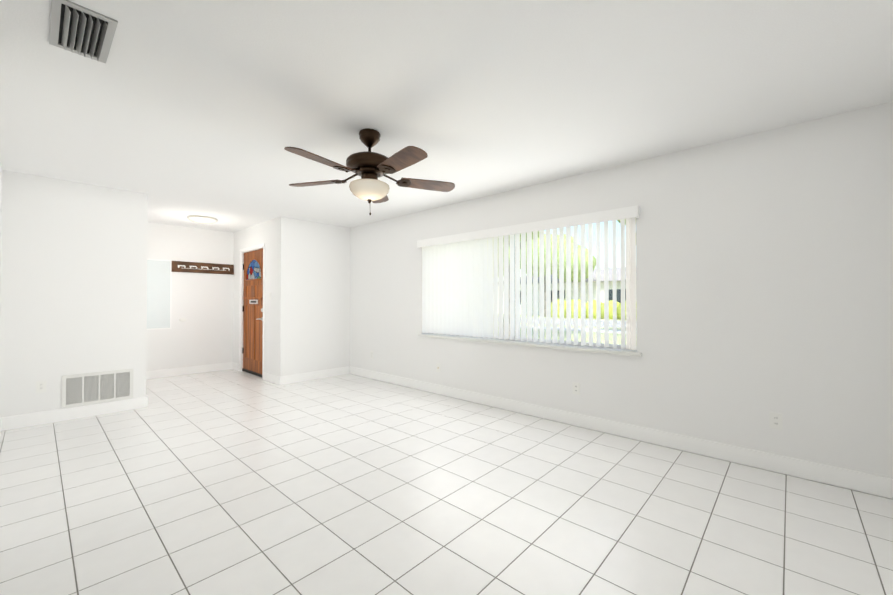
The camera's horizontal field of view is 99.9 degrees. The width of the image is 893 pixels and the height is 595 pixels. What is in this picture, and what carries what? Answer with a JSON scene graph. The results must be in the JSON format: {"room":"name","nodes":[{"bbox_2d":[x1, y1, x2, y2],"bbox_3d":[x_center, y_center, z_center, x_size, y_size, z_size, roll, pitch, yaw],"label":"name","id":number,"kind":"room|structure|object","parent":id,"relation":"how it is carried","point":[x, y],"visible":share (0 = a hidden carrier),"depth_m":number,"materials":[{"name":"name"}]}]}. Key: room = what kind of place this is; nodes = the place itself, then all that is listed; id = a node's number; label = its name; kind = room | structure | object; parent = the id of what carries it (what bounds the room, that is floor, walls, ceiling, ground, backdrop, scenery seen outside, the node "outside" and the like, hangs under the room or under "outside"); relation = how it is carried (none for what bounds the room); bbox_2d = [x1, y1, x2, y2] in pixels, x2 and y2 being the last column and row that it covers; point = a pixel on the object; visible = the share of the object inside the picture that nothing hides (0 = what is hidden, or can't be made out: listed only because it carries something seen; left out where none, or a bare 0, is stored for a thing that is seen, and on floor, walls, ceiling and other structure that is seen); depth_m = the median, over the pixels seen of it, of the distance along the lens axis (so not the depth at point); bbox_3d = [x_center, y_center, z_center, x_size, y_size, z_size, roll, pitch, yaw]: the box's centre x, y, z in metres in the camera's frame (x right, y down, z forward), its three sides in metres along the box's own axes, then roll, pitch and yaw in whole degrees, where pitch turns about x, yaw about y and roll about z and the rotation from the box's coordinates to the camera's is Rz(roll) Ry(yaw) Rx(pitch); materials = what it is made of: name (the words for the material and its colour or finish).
{"room":"empty living room","nodes":[
{"label":"empty living room","id":0,"kind":"room"},
{"bbox_2d":[0,163,1,306],"bbox_3d":[-3.191,0.017,2.537,2.735,2.440,0.120,-1,-1,42],"label":"wall","id":1,"kind":"structure","parent":0,"point":[0,223],"depth_m":3.45,"materials":[{"name":"white paint"}]},
{"bbox_2d":[0,170,147,417],"bbox_3d":[-3.881,0.032,3.898,0.120,2.440,1.200,-1,-1,42],"label":"wall","id":2,"kind":"structure","parent":0,"point":[73,278],"depth_m":3.82,"materials":[{"name":"white paint"}]},
{"bbox_2d":[36,380,46,392],"bbox_3d":[-3.978,0.880,3.687,0.008,0.115,0.070,-1,-1,42],"label":"outlet","id":3,"kind":"object","parent":2,"relation":"attached to","point":[41,386],"visible":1,"depth_m":3.69,"materials":[{"name":"white plastic"}]},
{"bbox_2d":[1,395,147,430],"bbox_3d":[-3.835,1.190,3.936,0.150,0.125,1.095,-1,-1,42],"label":"baseboard","id":4,"kind":"structure","parent":2,"relation":"attached to","point":[34,419],"depth_m":3.83,"materials":[{"name":"white wood"}]},
{"bbox_2d":[61,369,132,408],"bbox_3d":[-3.693,0.962,3.994,0.014,0.327,0.560,-1,-1,42],"label":"air vent","id":5,"kind":"object","parent":2,"relation":"in","point":[91,388],"visible":1,"depth_m":3.98,"materials":[{"name":"white metal"}]},
{"bbox_2d":[146,222,233,370],"bbox_3d":[-4.384,0.058,6.185,0.120,2.440,3.895,-1,-1,42],"label":"wall","id":6,"kind":"structure","parent":0,"point":[202,304],"depth_m":6.28,"materials":[{"name":"white paint"}]},
{"bbox_2d":[147,259,171,329],"bbox_3d":[-4.692,-0.045,5.749,0.016,1.105,0.795,-1,-1,42],"label":"board panel","id":7,"kind":"object","parent":6,"relation":"attached to","point":[159,294],"visible":0.38,"depth_m":5.92,"materials":[{"name":"white"}]},
{"bbox_2d":[146,362,231,379],"bbox_3d":[-4.690,1.210,5.734,0.019,0.125,2.595,-1,-1,42],"label":"baseboard","id":8,"kind":"structure","parent":6,"relation":"attached to","point":[185,371],"depth_m":6.18,"materials":[{"name":"white wood"}]},
{"bbox_2d":[171,261,233,274],"bbox_3d":[-4.094,-0.493,6.360,0.080,0.175,0.916,-1,-1,42],"label":"coat rack","id":9,"kind":"object","parent":6,"relation":"attached to","point":[193,267],"visible":1,"depth_m":6.34,"materials":[{"name":"brown wood"}]},
{"bbox_2d":[233,218,276,374],"bbox_3d":[-3.109,0.057,6.161,1.795,2.440,0.120,-1,-1,42],"label":"wall","id":10,"kind":"structure","parent":0,"point":[261,233],"depth_m":5.76,"materials":[{"name":"white paint"}]},
{"bbox_2d":[232,362,238,370],"bbox_3d":[-3.709,1.220,6.604,0.295,0.125,0.015,-1,-1,42],"label":"baseboard","id":11,"kind":"structure","parent":10,"relation":"attached to","point":[235,366],"depth_m":6.59,"materials":[{"name":"white wood"}]},
{"bbox_2d":[239,243,264,379],"bbox_3d":[-3.156,0.225,6.193,1.030,2.105,0.132,-1,-1,42],"label":"door frame","id":12,"kind":"structure","parent":10,"relation":"attached to","point":[252,248],"depth_m":6.46,"materials":[{"name":"white wood"}]},
{"bbox_2d":[242,249,262,376],"bbox_3d":[-3.183,0.252,6.175,0.916,2.028,0.104,-1,-1,42],"label":"front door","id":13,"kind":"structure","parent":10,"relation":"in","point":[252,348],"depth_m":6.18,"materials":[{"name":"brown wood"}]},
{"bbox_2d":[264,372,277,384],"bbox_3d":[-2.605,1.209,5.596,0.515,0.125,0.015,-1,-1,42],"label":"baseboard","id":14,"kind":"structure","parent":10,"relation":"attached to","point":[269,377],"depth_m":5.58,"materials":[{"name":"white wood"}]},
{"bbox_2d":[277,216,349,375],"bbox_3d":[-2.050,0.054,5.900,0.120,2.440,1.165,-1,-1,42],"label":"wall","id":15,"kind":"structure","parent":0,"point":[313,296],"depth_m":5.79,"materials":[{"name":"white paint"}]},
{"bbox_2d":[278,366,349,384],"bbox_3d":[-2.011,1.211,5.832,0.019,0.125,1.165,-1,-1,42],"label":"baseboard","id":16,"kind":"structure","parent":15,"relation":"attached to","point":[288,379],"depth_m":5.77,"materials":[{"name":"white wood"}]},
{"bbox_2d":[0,369,892,594],"bbox_3d":[-1.794,1.292,2.976,8.455,0.100,5.515,-1,-1,42],"label":"floor","id":17,"kind":"structure","parent":0,"point":[229,482],"depth_m":2.20,"materials":[{"name":"tile"}]},
{"bbox_2d":[0,0,892,232],"bbox_3d":[-1.794,-1.258,3.004,8.455,0.120,5.515,-1,-1,42],"label":"ceiling","id":18,"kind":"structure","parent":0,"point":[178,112],"depth_m":2.18,"materials":[{"name":"white paint"}]},
{"bbox_2d":[49,0,117,63],"bbox_3d":[-1.666,-1.197,1.718,0.420,0.030,0.200,-1,-1,42],"label":"ceiling vent","id":19,"kind":"object","parent":18,"relation":"in","point":[81,30],"visible":1,"depth_m":1.69,"materials":[{"name":"grey metal"}]},
{"bbox_2d":[187,215,217,223],"bbox_3d":[-3.611,-1.131,5.562,0.380,0.076,0.380,-1,-1,42],"label":"light","id":20,"kind":"object","parent":18,"relation":"attached to","point":[202,219],"visible":1,"depth_m":5.45,"materials":[{"name":"beige"}]},
{"bbox_2d":[284,128,454,214],"bbox_3d":[-0.560,-0.899,2.705,1.260,0.603,1.260,-1,-1,42],"label":"ceiling fan","id":21,"kind":"object","parent":18,"relation":"hanging from","point":[369,167],"visible":1,"depth_m":2.64,"materials":[{"name":"brown wood"}]},
{"bbox_2d":[350,102,892,477],"bbox_3d":[-0.001,0.044,4.951,8.255,2.440,0.200,-1,-1,42],"label":"wall","id":22,"kind":"structure","parent":0,"point":[764,273],"depth_m":2.86,"materials":[{"name":"white paint"}]},
{"bbox_2d":[417,205,639,247],"bbox_3d":[0.664,-0.729,4.216,2.780,0.100,0.120,-1,-1,42],"label":"window valance","id":23,"kind":"object","parent":22,"relation":"attached to","point":[604,216],"visible":0.96,"depth_m":3.85,"materials":[{"name":"white plastic"}]},
{"bbox_2d":[418,333,641,356],"bbox_3d":[0.698,0.510,4.239,2.800,0.033,0.160,-1,-1,42],"label":"window sill","id":24,"kind":"structure","parent":22,"relation":"attached to","point":[572,347],"depth_m":3.88,"materials":[{"name":"white stone"}]},
{"bbox_2d":[430,222,636,349],"bbox_3d":[0.762,-0.138,4.317,2.720,1.270,0.030,-1,-1,42],"label":"window","id":25,"kind":"structure","parent":22,"relation":"in","point":[595,345],"depth_m":3.79,"materials":[{"name":"clear glass"}]},
{"bbox_2d":[422,218,635,349],"bbox_3d":[0.687,-0.133,4.226,2.684,1.218,0.089,-1,-1,42],"label":"window blinds","id":26,"kind":"object","parent":25,"relation":"attached to","point":[462,288],"visible":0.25,"depth_m":4.10,"materials":[{"name":"plastic"}]},
{"bbox_2d":[573,382,579,394],"bbox_3d":[1.259,0.890,3.648,0.070,0.115,0.008,-1,-1,42],"label":"outlet","id":27,"kind":"object","parent":22,"relation":"attached to","point":[576,388],"visible":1,"depth_m":3.64,"materials":[{"name":"white plastic"}]},
{"bbox_2d":[350,366,892,498],"bbox_3d":[0.604,1.194,4.240,6.020,0.125,0.015,-1,-1,42],"label":"baseboard","id":28,"kind":"structure","parent":22,"relation":"attached to","point":[873,484],"depth_m":3.04,"materials":[{"name":"white wood"}]},
{"bbox_2d":[769,412,782,429],"bbox_3d":[2.336,0.879,2.663,0.070,0.115,0.008,-1,-1,42],"label":"outlet","id":29,"kind":"object","parent":22,"relation":"attached to","point":[775,420],"visible":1,"depth_m":2.66,"materials":[{"name":"white plastic"}]},
{"label":"outside","id":30,"kind":"structure","parent":0,"visible":0},
{"bbox_2d":[498,314,636,344],"bbox_3d":[24.749,1.796,34.055,90.000,0.180,76.185,-1,-1,42],"label":"lawn","id":31,"kind":"structure","parent":30,"point":[602,338],"depth_m":14.99,"materials":[{"name":"green plant"}]},
{"bbox_2d":[503,243,509,275],"bbox_3d":[1.529,-1.928,22.987,4.142,7.099,6.334,-1,-1,42],"label":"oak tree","id":32,"kind":"object","parent":31,"relation":"on","point":[503,257],"depth_m":22.86,"materials":[{"name":"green plant"}]},
{"bbox_2d":[503,231,538,335],"bbox_3d":[2.376,-1.829,12.302,4.303,6.657,4.072,-1,-1,42],"label":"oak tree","id":33,"kind":"object","parent":31,"relation":"on","point":[509,278],"depth_m":12.68,"materials":[{"name":"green plant"}]},
{"bbox_2d":[520,233,595,316],"bbox_3d":[9.184,-2.010,33.032,8.242,7.456,6.696,-1,-1,42],"label":"oak tree","id":34,"kind":"object","parent":31,"relation":"on","point":[586,266],"depth_m":30.50,"materials":[{"name":"green plant"}]},
{"bbox_2d":[503,267,625,314],"bbox_3d":[19.436,-0.554,32.716,33.200,4.550,10.200,-1,-1,42],"label":"house","id":35,"kind":"structure","parent":31,"relation":"on","point":[618,278],"depth_m":33.47,"materials":[{"name":"white paint"}]},
{"bbox_2d":[551,299,636,319],"bbox_3d":[16.897,1.027,24.180,22.150,1.968,1.918,-1,-1,42],"label":"hedge","id":36,"kind":"object","parent":31,"relation":"on","point":[602,309],"depth_m":28.76,"materials":[{"name":"green plant"}]},
{"bbox_2d":[503,317,636,327],"bbox_3d":[12.202,1.547,20.336,90.000,0.015,7.000,-1,-1,42],"label":"street","id":37,"kind":"structure","parent":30,"point":[602,324],"depth_m":23.18,"materials":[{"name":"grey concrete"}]},
{"bbox_2d":[520,325,636,333],"bbox_3d":[4.441,1.448,11.850,90.000,0.025,16.000,-1,-1,42],"label":"driveway","id":38,"kind":"structure","parent":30,"point":[594,330],"depth_m":16.83,"materials":[{"name":"white concrete"}]}
]}

